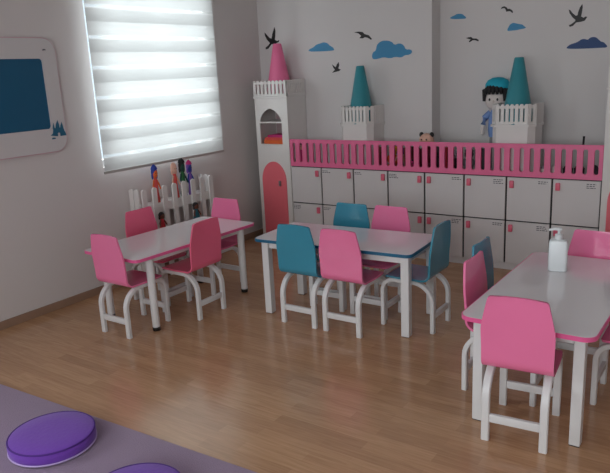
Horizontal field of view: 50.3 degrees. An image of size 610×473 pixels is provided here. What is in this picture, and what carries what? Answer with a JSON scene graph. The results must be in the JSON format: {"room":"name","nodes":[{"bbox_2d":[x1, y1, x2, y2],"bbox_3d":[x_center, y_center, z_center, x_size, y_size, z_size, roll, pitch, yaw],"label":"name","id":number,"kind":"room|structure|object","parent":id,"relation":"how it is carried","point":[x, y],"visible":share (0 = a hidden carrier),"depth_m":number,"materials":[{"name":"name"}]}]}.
{"room":"children's room","nodes":[
{"label":"children's room","id":0,"kind":"room"},
{"bbox_2d":[0,0,262,321],"bbox_3d":[-2.394,-0.632,3.722,0.200,2.750,7.460,7,17,34],"label":"wall","id":1,"kind":"structure","parent":0,"point":[52,204],"depth_m":4.68,"materials":[{"name":"paint"}]},
{"bbox_2d":[0,37,66,159],"bbox_3d":[-2.038,-0.837,4.005,0.027,0.762,1.237,7,17,34],"label":"display board","id":2,"kind":"object","parent":1,"relation":"attached to","point":[32,119],"visible":1,"depth_m":4.30,"materials":[{"name":"plastic"}]},
{"bbox_2d":[0,228,262,330],"bbox_3d":[-2.288,0.704,3.924,0.014,0.055,6.889,7,17,34],"label":"baseboard","id":3,"kind":"structure","parent":1,"relation":"attached to","point":[68,301],"depth_m":4.66,"materials":[{"name":"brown wood"}]},
{"bbox_2d":[84,0,223,173],"bbox_3d":[-1.153,-1.393,5.115,0.120,1.619,1.330,7,17,34],"label":"window blind","id":4,"kind":"object","parent":1,"relation":"attached to","point":[154,67],"visible":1,"depth_m":5.08,"materials":[{"name":"fabric"}]},
{"bbox_2d":[0,234,609,472],"bbox_3d":[-0.181,1.007,2.621,5.400,0.100,7.460,7,17,34],"label":"floor","id":5,"kind":"structure","parent":0,"point":[241,385],"depth_m":3.39,"materials":[{"name":"brown wood"}]},
{"bbox_2d":[0,384,256,472],"bbox_3d":[-1.269,1.160,2.009,3.880,0.008,2.392,7,17,34],"label":"rug","id":6,"kind":"object","parent":5,"relation":"on","point":[115,446],"visible":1,"depth_m":2.81,"materials":[{"name":"purple carpet"}]},
{"bbox_2d":[6,411,96,467],"bbox_3d":[-1.121,0.891,2.884,0.378,0.068,0.378,2,15,17],"label":"floor cushion","id":7,"kind":"object","parent":6,"relation":"on","point":[54,438],"visible":1,"depth_m":2.82,"materials":[{"name":"purple fabric"}]},
{"bbox_2d":[109,463,179,472],"bbox_3d":[-0.636,0.979,2.438,0.378,0.068,0.378,-10,16,-27],"label":"floor cushion","id":8,"kind":"object","parent":6,"relation":"on","point":[139,467],"visible":1,"depth_m":2.56,"materials":[{"name":"purple fabric"}]},
{"bbox_2d":[91,234,170,338],"bbox_3d":[-1.117,0.270,4.182,0.292,0.655,0.358,7,17,34],"label":"child chair","id":9,"kind":"object","parent":5,"relation":"on","point":[109,263],"visible":0.91,"depth_m":4.06,"materials":[{"name":"pink plastic"}]},
{"bbox_2d":[125,206,193,305],"bbox_3d":[-1.054,0.133,4.710,0.358,0.655,0.292,7,17,34],"label":"child chair","id":10,"kind":"object","parent":5,"relation":"on","point":[139,221],"visible":0.44,"depth_m":4.71,"materials":[{"name":"plastic"}]},
{"bbox_2d":[84,216,253,330],"bbox_3d":[-0.896,0.237,4.576,0.540,0.504,1.115,8,18,36],"label":"table","id":11,"kind":"object","parent":5,"relation":"on","point":[149,247],"visible":0.74,"depth_m":4.39,"materials":[{"name":"white laminate"}]},
{"bbox_2d":[129,174,213,274],"bbox_3d":[-1.040,-0.089,5.406,0.250,0.742,0.799,7,17,34],"label":"picket fence","id":12,"kind":"object","parent":5,"relation":"on","point":[205,194],"visible":0.45,"depth_m":5.31,"materials":[{"name":"white paint"}]},
{"bbox_2d":[150,164,160,202],"bbox_3d":[-1.187,-0.419,5.156,0.057,0.309,0.081,7,17,34],"label":"doll","id":13,"kind":"object","parent":12,"relation":"on","point":[154,174],"visible":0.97,"depth_m":5.13,"materials":[{"name":"orange fabric"}]},
{"bbox_2d":[158,212,167,227],"bbox_3d":[-1.125,-0.109,5.126,0.056,0.175,0.079,7,17,34],"label":"doll","id":14,"kind":"object","parent":12,"relation":"on","point":[161,216],"visible":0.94,"depth_m":5.11,"materials":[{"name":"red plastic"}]},
{"bbox_2d":[140,190,206,207],"bbox_3d":[-1.095,-0.314,5.380,0.123,0.012,0.738,7,17,34],"label":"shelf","id":15,"kind":"object","parent":12,"relation":"attached to","point":[198,192],"depth_m":5.34,"materials":[{"name":"white paint"}]},
{"bbox_2d":[170,162,180,197],"bbox_3d":[-1.065,-0.461,5.325,0.055,0.296,0.083,7,17,34],"label":"doll","id":16,"kind":"object","parent":12,"relation":"on","point":[173,167],"visible":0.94,"depth_m":5.30,"materials":[{"name":"fabric"}]},
{"bbox_2d":[178,158,187,195],"bbox_3d":[-1.016,-0.493,5.391,0.059,0.321,0.084,7,17,34],"label":"doll","id":17,"kind":"object","parent":12,"relation":"on","point":[181,167],"visible":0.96,"depth_m":5.36,"materials":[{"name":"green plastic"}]},
{"bbox_2d":[186,160,193,194],"bbox_3d":[-0.968,-0.500,5.464,0.054,0.294,0.077,7,17,34],"label":"doll","id":18,"kind":"object","parent":12,"relation":"on","point":[188,162],"visible":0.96,"depth_m":5.44,"materials":[{"name":"purple fabric"}]},
{"bbox_2d":[192,202,200,218],"bbox_3d":[-0.908,-0.200,5.431,0.063,0.179,0.086,7,17,34],"label":"doll","id":19,"kind":"object","parent":12,"relation":"on","point":[195,205],"visible":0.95,"depth_m":5.41,"materials":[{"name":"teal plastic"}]},
{"bbox_2d":[160,217,225,319],"bbox_3d":[-0.780,0.191,4.425,0.358,0.655,0.292,7,17,34],"label":"child chair","id":20,"kind":"object","parent":5,"relation":"on","point":[205,239],"visible":0.98,"depth_m":4.33,"materials":[{"name":"plastic"}]},
{"bbox_2d":[186,197,240,294],"bbox_3d":[-0.691,0.063,4.915,0.292,0.655,0.358,7,17,34],"label":"child chair","id":21,"kind":"object","parent":5,"relation":"on","point":[224,208],"visible":0.44,"depth_m":4.95,"materials":[{"name":"pink plastic"}]},
{"bbox_2d":[253,43,307,233],"bbox_3d":[-0.219,-0.872,6.133,0.386,1.822,0.329,7,17,34],"label":"tower","id":22,"kind":"object","parent":5,"relation":"on","point":[280,102],"visible":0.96,"depth_m":6.03,"materials":[{"name":"white paint"}]},
{"bbox_2d":[260,119,280,122],"bbox_3d":[-0.236,-1.082,6.093,0.250,0.014,0.283,7,17,34],"label":"shelf","id":23,"kind":"object","parent":22,"relation":"attached to","point":[261,120],"depth_m":6.06,"materials":[{"name":"white paint"}]},
{"bbox_2d":[264,140,282,143],"bbox_3d":[-0.239,-0.904,6.132,0.220,0.038,0.200,7,17,34],"label":"paper stack","id":24,"kind":"object","parent":22,"relation":"on","point":[265,141],"visible":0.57,"depth_m":6.05,"materials":[{"name":"orange paper"}]},
{"bbox_2d":[265,137,281,139],"bbox_3d":[-0.235,-0.929,6.106,0.220,0.022,0.185,7,17,34],"label":"paper stack","id":25,"kind":"object","parent":24,"relation":"on","point":[266,138],"visible":0.57,"depth_m":6.04,"materials":[{"name":"orange paper"}]},
{"bbox_2d":[268,133,281,136],"bbox_3d":[-0.225,-0.950,6.096,0.185,0.020,0.180,7,17,34],"label":"paper stack","id":26,"kind":"object","parent":25,"relation":"on","point":[277,134],"visible":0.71,"depth_m":6.05,"materials":[{"name":"pink paper"}]},
{"bbox_2d":[276,224,344,328],"bbox_3d":[0.042,0.208,4.194,0.292,0.655,0.358,7,17,34],"label":"child chair","id":27,"kind":"object","parent":5,"relation":"on","point":[296,251],"visible":0.87,"depth_m":4.05,"materials":[{"name":"teal plastic"}]},
{"bbox_2d":[314,202,370,309],"bbox_3d":[0.244,0.122,4.494,0.292,0.655,0.358,7,17,34],"label":"child chair","id":28,"kind":"object","parent":5,"relation":"on","point":[346,214],"visible":0.17,"depth_m":4.54,"materials":[{"name":"teal plastic"}]},
{"bbox_2d":[255,222,435,337],"bbox_3d":[0.271,0.253,4.246,1.103,0.520,0.508,6,17,31],"label":"table","id":29,"kind":"object","parent":5,"relation":"on","point":[400,247],"visible":0.77,"depth_m":4.07,"materials":[{"name":"white laminate"}]},
{"bbox_2d":[319,228,387,337],"bbox_3d":[0.305,0.239,4.018,0.292,0.655,0.358,7,17,34],"label":"child chair","id":30,"kind":"object","parent":5,"relation":"on","point":[340,256],"visible":0.95,"depth_m":3.88,"materials":[{"name":"pink plastic"}]},
{"bbox_2d":[291,162,425,258],"bbox_3d":[0.510,-0.260,5.799,1.322,0.729,0.313,7,17,34],"label":"base cabinet","id":31,"kind":"object","parent":5,"relation":"on","point":[317,191],"visible":0.63,"depth_m":5.63,"materials":[{"name":"white laminate"}]},
{"bbox_2d":[340,66,384,164],"bbox_3d":[0.482,-1.036,5.632,0.342,0.858,0.248,7,17,34],"label":"castle turret","id":32,"kind":"object","parent":31,"relation":"on","point":[360,120],"visible":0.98,"depth_m":5.54,"materials":[{"name":"white paint"}]},
{"bbox_2d":[379,146,381,164],"bbox_3d":[0.645,-0.672,5.524,0.102,0.191,0.106,7,17,34],"label":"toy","id":33,"kind":"object","parent":31,"relation":"on","point":[380,153],"visible":0.22,"depth_m":5.51,"materials":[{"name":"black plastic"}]},
{"bbox_2d":[387,146,396,165],"bbox_3d":[0.740,-0.670,5.495,0.102,0.191,0.106,7,17,34],"label":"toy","id":34,"kind":"object","parent":31,"relation":"on","point":[395,146],"visible":0.19,"depth_m":5.48,"materials":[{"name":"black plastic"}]},
{"bbox_2d":[404,146,413,165],"bbox_3d":[0.863,-0.649,5.385,0.050,0.192,0.102,7,17,34],"label":"book","id":35,"kind":"object","parent":31,"relation":"on","point":[412,147],"visible":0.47,"depth_m":5.36,"materials":[{"name":"pink paper"}]},
{"bbox_2d":[419,132,433,166],"bbox_3d":[0.986,-0.699,5.324,0.163,0.306,0.170,7,17,34],"label":"toy","id":36,"kind":"object","parent":31,"relation":"on","point":[426,137],"visible":0.47,"depth_m":5.29,"materials":[{"name":"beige plastic"}]},
{"bbox_2d":[355,205,410,299],"bbox_3d":[0.500,0.150,4.332,0.292,0.655,0.358,7,17,34],"label":"child chair","id":37,"kind":"object","parent":5,"relation":"on","point":[392,218],"visible":0.39,"depth_m":4.37,"materials":[{"name":"pink plastic"}]},
{"bbox_2d":[380,220,450,333],"bbox_3d":[0.684,0.221,4.015,0.358,0.655,0.292,7,17,34],"label":"child chair","id":38,"kind":"object","parent":5,"relation":"on","point":[439,252],"visible":0.9,"depth_m":3.94,"materials":[{"name":"teal plastic"}]},
{"bbox_2d":[470,236,493,357],"bbox_3d":[1.086,0.354,3.407,0.358,0.655,0.292,7,17,34],"label":"child chair","id":39,"kind":"object","parent":5,"relation":"on","point":[484,245],"visible":0.17,"depth_m":3.47,"materials":[{"name":"teal plastic"}]},
{"bbox_2d":[461,251,544,406],"bbox_3d":[0.977,0.427,3.142,0.358,0.655,0.292,7,17,34],"label":"child chair","id":40,"kind":"object","parent":5,"relation":"on","point":[474,270],"visible":0.35,"depth_m":3.14,"materials":[{"name":"pink plastic"}]},
{"bbox_2d":[425,172,601,269],"bbox_3d":[1.602,-0.128,5.060,1.322,0.729,0.313,7,17,34],"label":"base cabinet","id":41,"kind":"object","parent":5,"relation":"on","point":[517,214],"visible":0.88,"depth_m":4.93,"materials":[{"name":"white laminate"}]},
{"bbox_2d":[437,147,438,167],"bbox_3d":[1.064,-0.627,5.238,0.108,0.202,0.112,7,17,34],"label":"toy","id":42,"kind":"object","parent":41,"relation":"on","point":[437,147],"visible":0.22,"depth_m":5.22,"materials":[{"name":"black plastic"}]},
{"bbox_2d":[445,146,447,167],"bbox_3d":[1.135,-0.621,5.200,0.035,0.202,0.102,7,17,34],"label":"book","id":43,"kind":"object","parent":41,"relation":"on","point":[446,147],"visible":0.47,"depth_m":5.15,"materials":[{"name":"red paper"}]},
{"bbox_2d":[290,139,603,180],"bbox_3d":[0.961,-0.637,5.210,2.647,0.243,0.018,7,17,34],"label":"railing","id":44,"kind":"object","parent":41,"relation":"on","point":[569,148],"visible":1,"depth_m":5.07,"materials":[{"name":"pink wood"}]},
{"bbox_2d":[454,150,456,168],"bbox_3d":[1.194,-0.601,5.156,0.096,0.179,0.099,7,17,34],"label":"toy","id":45,"kind":"object","parent":41,"relation":"on","point":[455,151],"visible":0.28,"depth_m":5.14,"materials":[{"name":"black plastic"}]},
{"bbox_2d":[463,149,473,168],"bbox_3d":[1.289,-0.598,5.127,0.096,0.179,0.099,7,17,34],"label":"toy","id":46,"kind":"object","parent":41,"relation":"on","point":[464,160],"visible":0.27,"depth_m":5.12,"materials":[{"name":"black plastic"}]},
{"bbox_2d":[481,147,484,169],"bbox_3d":[1.385,-0.590,5.030,0.036,0.202,0.102,7,17,34],"label":"book","id":47,"kind":"object","parent":41,"relation":"on","point":[483,148],"visible":0.47,"depth_m":4.98,"materials":[{"name":"black paper"}]},
{"bbox_2d":[480,77,508,167],"bbox_3d":[1.522,-0.904,5.187,0.233,0.718,0.184,7,17,34],"label":"doll","id":48,"kind":"object","parent":41,"relation":"on","point":[495,91],"visible":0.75,"depth_m":5.09,"materials":[{"name":"fabric"}]},
{"bbox_2d":[490,57,543,171],"bbox_3d":[1.589,-0.903,4.883,0.344,0.858,0.248,7,17,34],"label":"castle turret","id":49,"kind":"object","parent":41,"relation":"on","point":[514,121],"visible":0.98,"depth_m":4.79,"materials":[{"name":"white paint"}]},
{"bbox_2d":[574,136,584,173],"bbox_3d":[1.955,-0.564,4.619,0.072,0.295,0.072,7,17,34],"label":"cup","id":50,"kind":"object","parent":41,"relation":"on","point":[583,141],"visible":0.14,"depth_m":4.61,"materials":[{"name":"black"}]},
{"bbox_2d":[594,165,598,174],"bbox_3d":[2.038,-0.458,4.591,0.072,0.097,0.072,7,17,34],"label":"cup","id":51,"kind":"object","parent":41,"relation":"on","point":[596,168],"visible":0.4,"depth_m":4.56,"materials":[{"name":"black"}]},
{"bbox_2d":[480,295,562,453],"bbox_3d":[0.938,0.520,2.783,0.292,0.655,0.358,5,16,29],"label":"child chair","id":52,"kind":"object","parent":5,"relation":"on","point":[517,333],"visible":1,"depth_m":2.63,"materials":[{"name":"pink plastic"}]},
{"bbox_2d":[462,252,609,447],"bbox_3d":[1.216,0.488,3.140,0.553,0.515,1.121,7,17,34],"label":"table","id":53,"kind":"object","parent":5,"relation":"on","point":[578,298],"visible":0.77,"depth_m":2.90,"materials":[{"name":"white laminate"}]},
{"bbox_2d":[548,227,567,271],"bbox_3d":[1.283,0.063,3.298,0.094,0.224,0.068,3,15,22],"label":"pump bottle","id":54,"kind":"object","parent":53,"relation":"on","point":[558,246],"visible":1,"depth_m":3.27,"materials":[{"name":"plastic"}]},
{"bbox_2d":[555,229,609,365],"bbox_3d":[1.496,0.325,3.441,0.292,0.655,0.358,7,17,34],"label":"child chair","id":55,"kind":"object","parent":5,"relation":"on","point":[584,243],"visible":0.16,"depth_m":3.50,"materials":[{"name":"pink plastic"}]},
{"bbox_2d":[590,324,609,404],"bbox_3d":[1.529,0.449,2.945,0.358,0.655,0.292,7,17,34],"label":"child chair","id":56,"kind":"object","parent":5,"relation":"on","point":[598,372],"visible":1,"depth_m":2.99,"materials":[{"name":"white metal"}]},
{"bbox_2d":[599,66,609,231],"bbox_3d":[2.280,-0.415,4.487,0.386,1.500,0.329,7,17,34],"label":"tower","id":57,"kind":"object","parent":5,"relation":"on","point":[604,224],"visible":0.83,"depth_m":4.47,"materials":[{"name":"white paint"}]},
{"bbox_2d":[256,0,439,164],"bbox_3d":[0.418,-1.345,5.984,1.771,2.750,0.371,7,17,34],"label":"wall","id":58,"kind":"structure","parent":0,"point":[408,86],"depth_m":5.63,"materials":[{"name":"paint"}]},
{"bbox_2d":[265,27,278,48],"bbox_3d":[-0.311,-1.867,6.117,0.166,0.194,0.004,7,17,34],"label":"decal","id":59,"kind":"object","parent":58,"relation":"attached to","point":[272,40],"visible":0.99,"depth_m":6.12,"materials":[{"name":"black plastic"}]},
{"bbox_2d":[309,42,333,51],"bbox_3d":[0.143,-1.703,5.841,0.276,0.076,0.004,7,17,34],"label":"decal","id":60,"kind":"object","parent":58,"relation":"attached to","point":[323,46],"visible":1,"depth_m":5.83,"materials":[{"name":"blue plastic"}]},
{"bbox_2d":[332,62,340,72],"bbox_3d":[0.279,-1.509,5.800,0.092,0.090,0.004,7,17,34],"label":"decal","id":61,"kind":"object","parent":58,"relation":"attached to","point":[337,65],"visible":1,"depth_m":5.80,"materials":[{"name":"black plastic"}]},
{"bbox_2d":[355,32,371,39],"bbox_3d":[0.497,-1.724,5.583,0.174,0.076,0.004,7,17,34],"label":"decal","id":62,"kind":"object","parent":58,"relation":"attached to","point":[362,34],"visible":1,"depth_m":5.58,"materials":[{"name":"black plastic"}]},
{"bbox_2d":[372,41,411,58],"bbox_3d":[0.728,-1.575,5.462,0.373,0.146,0.004,7,17,34],"label":"decal","id":63,"kind":"object","parent":58,"relation":"attached to","point":[384,49],"visible":1,"depth_m":5.47,"materials":[{"name":"blue plastic"}]},
{"bbox_2d":[440,0,609,173],"bbox_3d":[2.527,-1.116,4.658,3.229,2.750,0.200,7,17,34],"label":"wall","id":64,"kind":"structure","parent":0,"point":[572,84],"depth_m":5.02,"materials":[{"name":"paint"}]},
{"bbox_2d":[450,14,465,18],"bbox_3d":[1.237,-1.779,5.256,0.135,0.042,0.004,7,17,34],"label":"decal","id":65,"kind":"object","parent":64,"relation":"attached to","point":[457,16],"visible":1,"depth_m":5.25,"materials":[{"name":"blue plastic"}]},
{"bbox_2d":[507,23,525,30],"bbox_3d":[1.634,-1.622,5.019,0.142,0.056,0.004,7,17,34],"label":"decal","id":66,"kind":"object","parent":64,"relation":"attached to","point":[514,26],"visible":1,"depth_m":5.02,"materials":[{"name":"blue plastic"}]},
{"bbox_2d":[569,5,586,26],"bbox_3d":[1.999,-1.621,4.760,0.132,0.154,0.004,7,17,34],"label":"decal","id":67,"kind":"object","parent":64,"relation":"attached to","point":[578,18],"visible":1,"depth_m":4.76,"materials":[{"name":"black plastic"}]},
{"bbox_2d":[567,37,606,48],"bbox_3d":[2.068,-1.420,4.769,0.281,0.080,0.004,7,17,34],"label":"decal","id":68,"kind":"object","parent":64,"relation":"attached to","point":[593,42],"visible":1,"depth_m":4.76,"materials":[{"name":"blue plastic"}]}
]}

